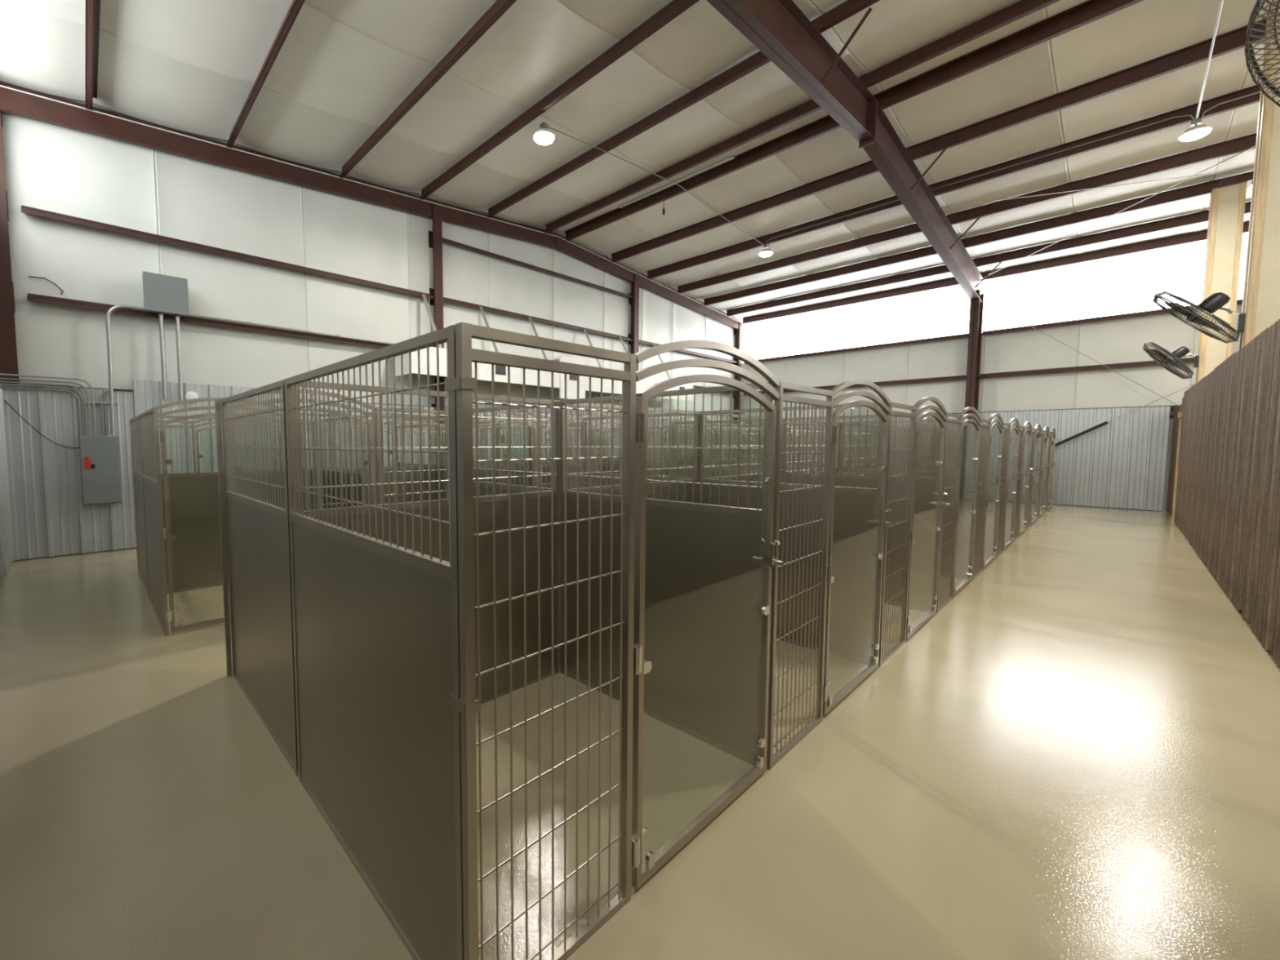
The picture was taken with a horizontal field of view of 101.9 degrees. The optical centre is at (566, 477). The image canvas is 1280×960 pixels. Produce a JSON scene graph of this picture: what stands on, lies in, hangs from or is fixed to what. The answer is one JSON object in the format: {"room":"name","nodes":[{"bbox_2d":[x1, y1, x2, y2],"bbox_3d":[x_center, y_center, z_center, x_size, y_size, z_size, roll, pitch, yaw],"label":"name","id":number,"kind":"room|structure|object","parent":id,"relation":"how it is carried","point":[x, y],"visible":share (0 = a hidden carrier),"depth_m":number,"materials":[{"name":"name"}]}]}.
{"room":"dog kennel","nodes":[
{"label":"dog kennel","id":0,"kind":"room"},
{"bbox_2d":[0,385,14,584],"bbox_3d":[-0.376,-1.560,-1.084,0.406,6.350,21.370,-3,5,-43],"label":"wall","id":1,"kind":"structure","parent":0,"point":[6,548],"depth_m":6.40,"materials":[{"name":"grey metal"}]},
{"bbox_2d":[0,80,743,560],"bbox_3d":[-0.504,-2.818,13.068,19.420,7.000,0.444,-3,5,-43],"label":"wall","id":2,"kind":"structure","parent":0,"point":[95,200],"depth_m":8.27,"materials":[{"name":"grey metal"}]},
{"bbox_2d":[4,400,79,448],"bbox_3d":[-6.897,-0.705,6.940,0.908,0.628,0.022,-3,5,-43],"label":"cable","id":3,"kind":"object","parent":2,"relation":"attached to","point":[4,400],"visible":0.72,"depth_m":6.79,"materials":[{"name":"black plastic"}]},
{"bbox_2d":[28,275,63,294],"bbox_3d":[-7.007,-2.586,6.925,0.328,0.200,0.038,-3,5,-36],"label":"cable","id":4,"kind":"object","parent":2,"relation":"attached to","point":[28,276],"visible":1,"depth_m":6.94,"materials":[{"name":"black plastic"}]},
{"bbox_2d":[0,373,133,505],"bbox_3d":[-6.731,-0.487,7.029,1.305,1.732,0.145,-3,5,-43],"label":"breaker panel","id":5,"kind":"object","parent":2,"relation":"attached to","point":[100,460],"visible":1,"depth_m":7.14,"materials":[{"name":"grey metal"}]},
{"bbox_2d":[1,111,161,390],"bbox_3d":[-6.847,-3.159,7.136,1.895,4.050,0.075,-3,5,-43],"label":"blanket","id":6,"kind":"object","parent":2,"relation":"on","point":[51,168],"depth_m":7.17,"materials":[{"name":"white plastic"}]},
{"bbox_2d":[105,271,189,435],"bbox_3d":[-6.093,-1.793,7.521,0.958,2.335,0.166,-3,5,-43],"label":"junction box","id":7,"kind":"object","parent":2,"relation":"attached to","point":[162,294],"visible":1,"depth_m":7.56,"materials":[{"name":"grey metal"}]},
{"bbox_2d":[184,391,198,399],"bbox_3d":[-5.778,-1.241,7.922,0.170,0.170,0.065,-3,5,-43],"label":"round cover","id":8,"kind":"object","parent":2,"relation":"attached to","point":[189,395],"visible":0.7,"depth_m":7.89,"materials":[{"name":"white plastic"}]},
{"bbox_2d":[154,150,308,389],"bbox_3d":[-5.407,-3.320,8.474,2.043,4.197,0.075,-3,5,-43],"label":"blanket","id":9,"kind":"object","parent":2,"relation":"on","point":[198,202],"depth_m":8.40,"materials":[{"name":"white plastic"}]},
{"bbox_2d":[187,314,395,344],"bbox_3d":[-4.316,-2.567,9.221,4.015,0.056,0.051,-3,5,-43],"label":"conduit","id":10,"kind":"object","parent":2,"relation":"attached to","point":[249,323],"visible":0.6,"depth_m":8.76,"materials":[{"name":"silver metal"}]},
{"bbox_2d":[302,186,409,404],"bbox_3d":[-3.943,-3.479,9.835,1.961,4.338,0.075,-3,5,-43],"label":"blanket","id":11,"kind":"object","parent":2,"relation":"on","point":[342,236],"depth_m":9.72,"materials":[{"name":"white plastic"}]},
{"bbox_2d":[407,212,489,408],"bbox_3d":[-2.515,-3.635,11.162,1.944,4.478,0.075,-3,5,-43],"label":"blanket","id":12,"kind":"object","parent":2,"relation":"on","point":[465,272],"depth_m":11.06,"materials":[{"name":"white plastic"}]},
{"bbox_2d":[488,232,553,413],"bbox_3d":[-1.085,-3.793,12.492,1.967,4.620,0.075,-3,5,-43],"label":"blanket","id":13,"kind":"object","parent":2,"relation":"on","point":[513,287],"depth_m":12.39,"materials":[{"name":"white plastic"}]},
{"bbox_2d":[395,293,693,401],"bbox_3d":[0.259,-2.915,12.999,9.342,1.963,0.767,-3,5,-43],"label":"bulkhead","id":14,"kind":"object","parent":2,"relation":"attached to","point":[484,371],"visible":0.48,"depth_m":11.63,"materials":[{"name":"white paint"}]},
{"bbox_2d":[495,364,506,374],"bbox_3d":[-1.414,-2.321,10.980,0.260,0.240,0.012,-3,5,-43],"label":"vent","id":15,"kind":"object","parent":14,"relation":"attached to","point":[500,370],"depth_m":10.97,"materials":[{"name":"black plastic"}]},
{"bbox_2d":[569,374,577,380],"bbox_3d":[0.159,-2.474,12.417,0.260,0.240,0.012,-3,5,-43],"label":"vent","id":16,"kind":"object","parent":14,"relation":"attached to","point":[572,377],"depth_m":12.41,"materials":[{"name":"grey metal"}]},
{"bbox_2d":[552,248,604,415],"bbox_3d":[0.320,-3.878,13.803,1.878,4.620,0.075,-3,5,-43],"label":"blanket","id":17,"kind":"object","parent":2,"relation":"on","point":[575,304],"depth_m":13.70,"materials":[{"name":"white plastic"}]},
{"bbox_2d":[602,271,642,416],"bbox_3d":[1.628,-3.890,15.027,1.698,4.485,0.075,-3,5,-43],"label":"blanket","id":18,"kind":"object","parent":2,"relation":"on","point":[617,309],"depth_m":14.80,"materials":[{"name":"white plastic"}]},
{"bbox_2d":[641,288,672,419],"bbox_3d":[2.815,-3.901,16.139,1.548,4.362,0.075,-3,5,-43],"label":"blanket","id":19,"kind":"object","parent":2,"relation":"on","point":[656,309],"depth_m":16.08,"materials":[{"name":"white plastic"}]},
{"bbox_2d":[671,301,705,420],"bbox_3d":[4.093,-3.923,17.335,1.948,4.251,0.075,-3,5,-43],"label":"blanket","id":20,"kind":"object","parent":2,"relation":"on","point":[686,324],"depth_m":17.21,"materials":[{"name":"white plastic"}]},
{"bbox_2d":[704,315,735,420],"bbox_3d":[5.653,-3.948,18.795,2.318,4.110,0.075,-3,5,-43],"label":"blanket","id":21,"kind":"object","parent":2,"relation":"on","point":[715,331],"depth_m":18.58,"materials":[{"name":"white plastic"}]},
{"bbox_2d":[0,0,1271,324],"bbox_3d":[6.644,-5.353,5.241,19.420,1.140,21.270,-3,5,-43],"label":"ceiling","id":22,"kind":"structure","parent":0,"point":[446,101],"depth_m":7.83,"materials":[{"name":"grey metal"}]},
{"bbox_2d":[0,0,784,319],"bbox_3d":[0.108,-5.831,12.216,19.320,0.767,1.826,-3,5,-43],"label":"blanket","id":23,"kind":"object","parent":22,"relation":"on","point":[43,51],"depth_m":8.20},
{"bbox_2d":[9,0,840,310],"bbox_3d":[1.358,-5.742,10.882,19.320,0.767,1.826,-3,5,-43],"label":"blanket","id":24,"kind":"object","parent":22,"relation":"on","point":[313,58],"depth_m":7.57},
{"bbox_2d":[304,0,906,299],"bbox_3d":[2.608,-5.653,9.548,19.320,0.767,1.826,-3,5,-43],"label":"blanket","id":25,"kind":"object","parent":22,"relation":"on","point":[548,59],"depth_m":7.80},
{"bbox_2d":[548,126,764,245],"bbox_3d":[2.263,-5.685,10.283,7.002,0.284,0.044,-3,5,-43],"label":"conduit","id":26,"kind":"object","parent":22,"relation":"attached to","point":[548,126],"visible":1,"depth_m":9.52,"materials":[{"name":"silver metal"}]},
{"bbox_2d":[533,121,555,145],"bbox_3d":[-0.352,-5.298,7.916,0.330,0.260,0.330,-3,5,-43],"label":"light","id":27,"kind":"object","parent":26,"relation":"hanging from","point":[544,136],"visible":1,"depth_m":7.86,"materials":[{"name":"silver metal"}]},
{"bbox_2d":[617,155,734,208],"bbox_3d":[2.061,-5.811,10.198,0.080,0.027,2.700,-3,5,-43],"label":"bar","id":28,"kind":"object","parent":22,"relation":"attached to","point":[731,157],"visible":1,"depth_m":10.03,"materials":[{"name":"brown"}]},
{"bbox_2d":[758,244,773,257],"bbox_3d":[4.910,-5.600,12.704,0.330,0.260,0.330,-3,5,-43],"label":"light","id":29,"kind":"object","parent":22,"relation":"hanging from","point":[766,252],"visible":1,"depth_m":12.63,"materials":[{"name":"silver metal"}]},
{"bbox_2d":[560,0,985,287],"bbox_3d":[3.858,-5.564,8.214,19.320,0.767,1.826,-3,5,-43],"label":"blanket","id":30,"kind":"object","parent":22,"relation":"on","point":[689,42],"depth_m":8.11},
{"bbox_2d":[810,0,1079,272],"bbox_3d":[5.108,-5.475,6.880,19.320,0.767,1.826,-3,5,-43],"label":"blanket","id":31,"kind":"object","parent":22,"relation":"on","point":[978,78],"depth_m":7.96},
{"bbox_2d":[765,115,1195,244],"bbox_3d":[7.175,-5.614,10.195,0.051,0.136,6.710,-3,5,-43],"label":"conduit","id":32,"kind":"object","parent":22,"relation":"attached to","point":[1191,116],"visible":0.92,"depth_m":9.17,"materials":[{"name":"silver metal"}]},
{"bbox_2d":[1045,0,1266,254],"bbox_3d":[6.357,-5.386,5.547,19.320,0.767,1.826,-3,5,-43],"label":"blanket","id":33,"kind":"object","parent":22,"relation":"on","point":[1117,66],"depth_m":7.71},
{"bbox_2d":[1177,117,1212,141],"bbox_3d":[9.513,-5.273,7.791,0.330,0.260,0.330,-3,5,-43],"label":"light","id":34,"kind":"object","parent":22,"relation":"hanging from","point":[1197,131],"visible":1,"depth_m":7.74,"materials":[{"name":"silver metal"}]},
{"bbox_2d":[1195,0,1223,119],"bbox_3d":[6.906,-5.359,5.342,6.982,0.284,0.022,-3,5,-43],"label":"conduit","id":35,"kind":"object","parent":22,"relation":"attached to","point":[1221,1],"visible":1,"depth_m":6.62,"materials":[{"name":"silver metal"}]},
{"bbox_2d":[1200,91,1260,117],"bbox_3d":[10.641,-5.372,6.495,0.050,0.126,3.340,-3,5,-43],"label":"conduit","id":36,"kind":"object","parent":22,"relation":"attached to","point":[1252,94],"visible":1,"depth_m":7.50,"materials":[{"name":"silver metal"}]},
{"bbox_2d":[1196,0,1271,231],"bbox_3d":[7.607,-5.297,4.213,19.320,0.767,1.826,-3,5,-43],"label":"blanket","id":37,"kind":"object","parent":22,"relation":"on","point":[1240,134],"depth_m":8.37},
{"bbox_2d":[0,503,1279,959],"bbox_3d":[6.649,1.258,5.666,19.620,0.150,21.340,-3,5,-43],"label":"floor","id":38,"kind":"structure","parent":0,"point":[1076,756],"depth_m":2.25,"materials":[{"name":"beige concrete"}]},
{"bbox_2d":[129,415,281,595],"bbox_3d":[-4.159,0.165,6.277,1.658,1.933,1.517,-3,5,-43],"label":"kennel","id":39,"kind":"object","parent":38,"relation":"on","point":[134,422],"visible":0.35,"depth_m":5.96,"materials":[{"name":"grey metal"}]},
{"bbox_2d":[138,397,367,635],"bbox_3d":[-3.111,0.240,5.159,1.658,1.933,1.547,-3,5,-43],"label":"kennel","id":40,"kind":"object","parent":38,"relation":"on","point":[182,523],"visible":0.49,"depth_m":5.32,"materials":[{"name":"grey metal"}]},
{"bbox_2d":[214,379,448,776],"bbox_3d":[-1.183,0.354,3.446,1.688,1.933,1.517,-3,5,-43],"label":"kennel","id":41,"kind":"object","parent":38,"relation":"on","point":[258,543],"visible":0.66,"depth_m":2.86,"materials":[{"name":"grey metal"}]},
{"bbox_2d":[301,418,394,507],"bbox_3d":[-2.946,0.092,7.409,1.658,1.933,1.517,-3,5,-43],"label":"kennel","id":42,"kind":"object","parent":38,"relation":"on","point":[390,428],"visible":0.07,"depth_m":7.68,"materials":[{"name":"grey metal"}]},
{"bbox_2d":[320,407,501,504],"bbox_3d":[-1.898,0.166,6.290,1.658,1.933,1.547,-3,5,-43],"label":"kennel","id":43,"kind":"object","parent":38,"relation":"on","point":[416,489],"visible":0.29,"depth_m":6.95,"materials":[{"name":"grey metal"}]},
{"bbox_2d":[396,422,481,466],"bbox_3d":[-1.734,0.018,8.540,1.658,1.933,1.517,-3,5,-43],"label":"kennel","id":44,"kind":"object","parent":38,"relation":"on","point":[414,427],"visible":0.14,"depth_m":8.13,"materials":[{"name":"grey metal"}]},
{"bbox_2d":[480,425,548,486],"bbox_3d":[-0.521,-0.055,9.671,1.658,1.933,1.517,-3,5,-43],"label":"kennel","id":45,"kind":"object","parent":38,"relation":"on","point":[516,433],"visible":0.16,"depth_m":9.52,"materials":[{"name":"grey metal"}]},
{"bbox_2d":[442,413,594,488],"bbox_3d":[-0.685,0.093,7.422,1.658,1.933,1.547,-3,5,-43],"label":"kennel","id":46,"kind":"object","parent":38,"relation":"on","point":[530,429],"visible":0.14,"depth_m":7.94,"materials":[{"name":"grey metal"}]},
{"bbox_2d":[472,400,584,669],"bbox_3d":[0.040,0.280,4.587,1.659,1.933,1.517,-3,5,-43],"label":"kennel","id":47,"kind":"object","parent":38,"relation":"on","point":[482,484],"visible":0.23,"depth_m":4.00,"materials":[{"name":"grey metal"}]},
{"bbox_2d":[284,322,784,959],"bbox_3d":[-0.127,0.429,2.335,1.664,1.933,1.547,-3,5,-43],"label":"kennel","id":48,"kind":"object","parent":38,"relation":"on","point":[410,618],"visible":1,"depth_m":1.85,"materials":[{"name":"grey metal"}]},
{"bbox_2d":[550,426,595,462],"bbox_3d":[0.691,-0.129,10.802,1.658,1.933,1.517,-3,5,-43],"label":"kennel","id":49,"kind":"object","parent":38,"relation":"on","point":[584,426],"visible":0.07,"depth_m":10.69,"materials":[{"name":"grey metal"}]},
{"bbox_2d":[537,418,664,475],"bbox_3d":[0.527,0.019,8.553,1.658,1.933,1.547,-3,5,-43],"label":"kennel","id":50,"kind":"object","parent":38,"relation":"on","point":[604,420],"visible":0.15,"depth_m":8.70,"materials":[{"name":"grey metal"}]},
{"bbox_2d":[603,431,651,460],"bbox_3d":[1.904,-0.203,11.934,1.658,1.933,1.517,-3,5,-43],"label":"kennel","id":51,"kind":"object","parent":38,"relation":"on","point":[604,432],"visible":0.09,"depth_m":11.79,"materials":[{"name":"grey metal"}]},
{"bbox_2d":[583,409,700,503],"bbox_3d":[1.253,0.207,5.719,1.659,1.933,1.517,-3,5,-43],"label":"kennel","id":52,"kind":"object","parent":38,"relation":"on","point":[672,460],"visible":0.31,"depth_m":5.41,"materials":[{"name":"metal"}]},
{"bbox_2d":[604,421,714,476],"bbox_3d":[1.740,-0.054,9.684,1.658,1.933,1.547,-3,5,-43],"label":"kennel","id":53,"kind":"object","parent":38,"relation":"on","point":[691,429],"visible":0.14,"depth_m":10.07,"materials":[{"name":"grey metal"}]},
{"bbox_2d":[647,431,693,458],"bbox_3d":[3.116,-0.276,13.065,1.658,1.933,1.517,-3,5,-43],"label":"kennel","id":54,"kind":"object","parent":38,"relation":"on","point":[664,432],"visible":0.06,"depth_m":12.72,"materials":[{"name":"grey metal"}]},
{"bbox_2d":[655,423,759,469],"bbox_3d":[2.952,-0.128,10.816,1.658,1.933,1.547,-3,5,-43],"label":"kennel","id":55,"kind":"object","parent":38,"relation":"on","point":[757,433],"visible":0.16,"depth_m":10.94,"materials":[{"name":"grey metal"}]},
{"bbox_2d":[686,430,735,457],"bbox_3d":[4.329,-0.350,14.196,1.658,1.933,1.517,-3,5,-43],"label":"kennel","id":56,"kind":"object","parent":38,"relation":"on","point":[707,430],"visible":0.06,"depth_m":13.96,"materials":[{"name":"grey metal"}]},
{"bbox_2d":[673,415,764,477],"bbox_3d":[2.465,0.133,6.850,1.659,1.933,1.517,-3,5,-43],"label":"kennel","id":57,"kind":"object","parent":38,"relation":"on","point":[713,451],"visible":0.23,"depth_m":6.57,"materials":[{"name":"grey metal"}]},
{"bbox_2d":[567,379,894,769],"bbox_3d":[1.087,0.355,3.468,1.659,1.933,1.547,-3,5,-43],"label":"kennel","id":58,"kind":"object","parent":38,"relation":"on","point":[826,594],"visible":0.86,"depth_m":3.56,"materials":[{"name":"metal"}]},
{"bbox_2d":[719,434,763,455],"bbox_3d":[5.542,-0.423,15.328,1.658,1.933,1.517,-3,5,-43],"label":"dog kennel","id":59,"kind":"object","parent":38,"relation":"on","point":[725,434],"visible":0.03,"depth_m":15.06,"materials":[{"name":"grey metal"}]},
{"bbox_2d":[708,431,792,464],"bbox_3d":[4.165,-0.202,11.947,1.658,1.933,1.547,-3,5,-43],"label":"kennel","id":60,"kind":"object","parent":38,"relation":"on","point":[761,431],"visible":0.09,"depth_m":12.62,"materials":[{"name":"metal"}]},
{"bbox_2d":[741,431,817,462],"bbox_3d":[5.378,-0.275,13.078,1.658,1.933,1.547,-3,5,-43],"label":"kennel","id":61,"kind":"object","parent":38,"relation":"on","point":[797,431],"visible":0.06,"depth_m":13.39,"materials":[{"name":"metal"}]},
{"bbox_2d":[737,421,836,477],"bbox_3d":[3.678,0.059,7.981,1.659,1.933,1.517,-3,5,-43],"label":"kennel","id":62,"kind":"object","parent":38,"relation":"on","point":[741,423],"visible":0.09,"depth_m":7.67,"materials":[{"name":"grey metal"}]},
{"bbox_2d":[795,434,844,455],"bbox_3d":[6.590,-0.349,14.209,1.658,1.933,1.547,-3,5,-43],"label":"kennel","id":63,"kind":"object","parent":38,"relation":"on","point":[795,434],"visible":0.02,"depth_m":15.10,"materials":[{"name":"grey metal"}]},
{"bbox_2d":[703,396,950,666],"bbox_3d":[2.300,0.281,4.599,1.659,1.933,1.547,-3,5,-43],"label":"kennel","id":64,"kind":"object","parent":38,"relation":"on","point":[911,546],"visible":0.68,"depth_m":4.65,"materials":[{"name":"metal"}]},
{"bbox_2d":[786,425,877,466],"bbox_3d":[4.891,-0.014,9.113,1.659,1.933,1.517,-3,5,-43],"label":"kennel","id":65,"kind":"object","parent":38,"relation":"on","point":[816,438],"visible":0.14,"depth_m":8.79,"materials":[{"name":"metal"}]},
{"bbox_2d":[706,0,1002,449],"bbox_3d":[4.562,-2.304,7.656,19.160,6.694,0.763,-3,5,-43],"label":"steel frame","id":66,"kind":"object","parent":38,"relation":"on","point":[780,29],"visible":0.91,"depth_m":7.46,"materials":[{"name":"brown metal"}]},
{"bbox_2d":[937,168,1253,208],"bbox_3d":[10.941,-5.235,8.919,7.519,0.205,0.014,2,4,23],"label":"rod","id":67,"kind":"object","parent":66,"relation":"attached to","point":[1251,168],"visible":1,"depth_m":9.39,"materials":[{"name":"silver metal"}]},
{"bbox_2d":[983,145,1255,277],"bbox_3d":[10.922,-5.260,8.865,0.014,0.522,9.617,0,4,2],"label":"rod","id":68,"kind":"object","parent":66,"relation":"attached to","point":[1255,145],"visible":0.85,"depth_m":9.89,"materials":[{"name":"silver metal"}]},
{"bbox_2d":[1054,383,1195,446],"bbox_3d":[13.046,-1.413,12.209,0.070,3.240,5.206,-3,5,-43],"label":"rod","id":69,"kind":"object","parent":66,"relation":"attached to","point":[1105,422],"visible":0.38,"depth_m":12.52,"materials":[{"name":"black metal"}]},
{"bbox_2d":[822,428,906,463],"bbox_3d":[6.103,-0.088,10.244,1.659,1.933,1.517,-3,5,-43],"label":"kennel","id":70,"kind":"object","parent":38,"relation":"on","point":[824,428],"visible":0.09,"depth_m":9.76,"materials":[{"name":"grey metal"}]},
{"bbox_2d":[782,406,983,613],"bbox_3d":[3.513,0.208,5.731,1.659,1.933,1.547,-3,5,-43],"label":"kennel","id":71,"kind":"object","parent":38,"relation":"on","point":[961,488],"visible":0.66,"depth_m":5.76,"materials":[{"name":"grey metal"}]},
{"bbox_2d":[852,427,930,461],"bbox_3d":[7.316,-0.161,11.375,1.659,1.933,1.517,-3,5,-43],"label":"kennel","id":72,"kind":"object","parent":38,"relation":"on","point":[855,428],"visible":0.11,"depth_m":11.25,"materials":[{"name":"grey metal"}]},
{"bbox_2d":[889,431,947,459],"bbox_3d":[8.528,-0.235,12.506,1.659,1.933,1.517,-3,5,-43],"label":"kennel","id":73,"kind":"object","parent":38,"relation":"on","point":[892,432],"visible":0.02,"depth_m":11.81,"materials":[{"name":"metal"}]},
{"bbox_2d":[838,413,1005,580],"bbox_3d":[4.725,0.134,6.862,1.659,1.933,1.547,-3,5,-43],"label":"kennel","id":74,"kind":"object","parent":38,"relation":"on","point":[987,502],"visible":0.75,"depth_m":6.88,"materials":[{"name":"grey metal"}]},
{"bbox_2d":[889,417,1022,558],"bbox_3d":[5.938,0.060,7.993,1.659,1.933,1.547,-3,5,-43],"label":"kennel","id":75,"kind":"object","parent":38,"relation":"on","point":[1010,449],"visible":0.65,"depth_m":7.60,"materials":[{"name":"metal"}]},
{"bbox_2d":[916,421,1034,542],"bbox_3d":[7.150,-0.013,9.125,1.659,1.933,1.547,-3,5,-43],"label":"kennel","id":76,"kind":"object","parent":38,"relation":"on","point":[1025,435],"visible":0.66,"depth_m":8.80,"materials":[{"name":"metal"}]},
{"bbox_2d":[931,423,1043,530],"bbox_3d":[8.363,-0.087,10.256,1.659,1.933,1.547,-3,5,-43],"label":"kennel","id":77,"kind":"object","parent":38,"relation":"on","point":[1036,435],"visible":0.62,"depth_m":9.88,"materials":[{"name":"grey metal"}]},
{"bbox_2d":[953,426,1050,520],"bbox_3d":[9.576,-0.160,11.387,1.659,1.933,1.547,-3,5,-43],"label":"kennel","id":78,"kind":"object","parent":38,"relation":"on","point":[1045,433],"visible":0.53,"depth_m":11.03,"materials":[{"name":"grey metal"}]},
{"bbox_2d":[965,427,1055,513],"bbox_3d":[10.799,-0.234,12.528,1.688,1.933,1.547,-3,5,-43],"label":"kennel","id":79,"kind":"object","parent":38,"relation":"on","point":[1051,444],"visible":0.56,"depth_m":12.16,"materials":[{"name":"grey metal"}]},
{"bbox_2d":[1195,175,1253,383],"bbox_3d":[11.830,-2.190,9.368,0.400,6.252,0.434,-3,5,-43],"label":"post","id":80,"kind":"object","parent":38,"relation":"on","point":[1228,199],"visible":0.56,"depth_m":9.17,"materials":[{"name":"brown wood"}]},
{"bbox_2d":[1142,342,1199,378],"bbox_3d":[11.148,-2.176,9.557,0.925,0.728,0.658,-2,4,-32],"label":"wall fan","id":81,"kind":"object","parent":80,"relation":"attached to","point":[1159,352],"visible":1,"depth_m":9.45,"materials":[{"name":"grey metal"}]},
{"bbox_2d":[1238,0,1279,350],"bbox_3d":[8.105,-2.147,5.880,0.400,6.619,0.434,-3,5,-43],"label":"post","id":82,"kind":"object","parent":38,"relation":"on","point":[1261,291],"visible":0.34,"depth_m":5.82,"materials":[{"name":"brown wood"}]},
{"bbox_2d":[1152,291,1245,343],"bbox_3d":[7.423,-1.900,6.084,0.920,0.692,0.701,-1,4,-19],"label":"wall fan","id":83,"kind":"object","parent":82,"relation":"attached to","point":[1215,301],"visible":1,"depth_m":5.96,"materials":[{"name":"grey metal"}]},
{"bbox_3d":[4.233,-1.792,2.276,0.400,6.379,0.434,-3,5,-43],"label":"post","id":84,"kind":"object","parent":38,"relation":"on","visible":0},
{"bbox_2d":[1244,0,1279,106],"bbox_3d":[3.330,-1.691,2.099,1.460,0.678,0.744,-3,5,-43],"label":"wall fan","id":85,"kind":"object","parent":84,"relation":"attached to","point":[1249,49],"visible":1,"depth_m":2.24,"materials":[{"name":"grey metal"}]},
{"bbox_2d":[738,299,1242,511],"bbox_3d":[13.655,-2.411,12.007,0.416,6.350,21.370,-3,5,-43],"label":"wall","id":86,"kind":"structure","parent":0,"point":[1026,374],"depth_m":13.00,"materials":[{"name":"grey metal"}]},
{"bbox_2d":[785,351,844,417],"bbox_3d":[8.429,-3.009,17.586,0.075,2.400,1.898,-3,5,-43],"label":"blanket","id":87,"kind":"object","parent":86,"relation":"on","point":[824,371],"depth_m":17.51,"materials":[{"name":"white plastic"}]},
{"bbox_2d":[842,344,909,416],"bbox_3d":[9.692,-2.919,16.238,0.075,2.400,1.798,-3,5,-43],"label":"wall panel","id":88,"kind":"object","parent":86,"relation":"on","point":[886,364],"depth_m":16.09,"materials":[{"name":"white plastic"}]},
{"bbox_2d":[906,335,985,413],"bbox_3d":[10.921,-2.831,14.926,0.075,2.400,1.798,-3,5,-43],"label":"wall panel","id":89,"kind":"object","parent":86,"relation":"on","point":[947,358],"depth_m":14.92,"materials":[{"name":"white plastic"}]},
{"bbox_2d":[739,232,1248,363],"bbox_3d":[13.674,-4.632,11.876,0.030,1.600,20.970,-3,5,-43],"label":"window","id":90,"kind":"structure","parent":86,"relation":"in","point":[1129,283],"depth_m":13.78,"materials":[{"name":"white glass"}]},
{"bbox_2d":[981,324,1079,412],"bbox_3d":[12.168,-2.743,13.596,0.075,2.400,1.848,-3,5,-43],"label":"wall panel","id":91,"kind":"object","parent":86,"relation":"on","point":[1028,350],"depth_m":13.52,"materials":[{"name":"white plastic"}]},
{"bbox_2d":[984,301,1178,405],"bbox_3d":[13.091,-2.448,12.182,0.014,4.409,5.208,-3,5,-43],"label":"rod","id":92,"kind":"object","parent":86,"relation":"attached to","point":[984,301],"visible":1,"depth_m":12.57,"materials":[{"name":"silver metal"}]},
{"bbox_2d":[1074,310,1196,415],"bbox_3d":[13.431,-2.653,12.247,0.075,2.400,1.848,-3,5,-43],"label":"wall panel","id":93,"kind":"object","parent":86,"relation":"on","point":[1116,342],"depth_m":12.25,"materials":[{"name":"white plastic"}]},
{"bbox_2d":[1190,304,1242,387],"bbox_3d":[14.712,-2.562,10.881,0.075,2.400,1.898,-3,5,-43],"label":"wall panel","id":94,"kind":"object","parent":86,"relation":"on","point":[1194,333],"depth_m":11.51,"materials":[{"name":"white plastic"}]},
{"bbox_2d":[1173,319,1279,667],"bbox_3d":[6.377,-0.042,4.773,17.380,2.553,0.104,-3,5,-43],"label":"wall","id":95,"kind":"structure","parent":0,"point":[1228,498],"depth_m":5.01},
{"bbox_2d":[1165,404,1182,522],"bbox_3d":[12.915,-0.371,10.930,2.317,2.420,0.120,-3,5,-43],"label":"door","id":96,"kind":"structure","parent":95,"relation":"in","point":[1177,421],"depth_m":11.32,"materials":[{"name":"brown wood"}]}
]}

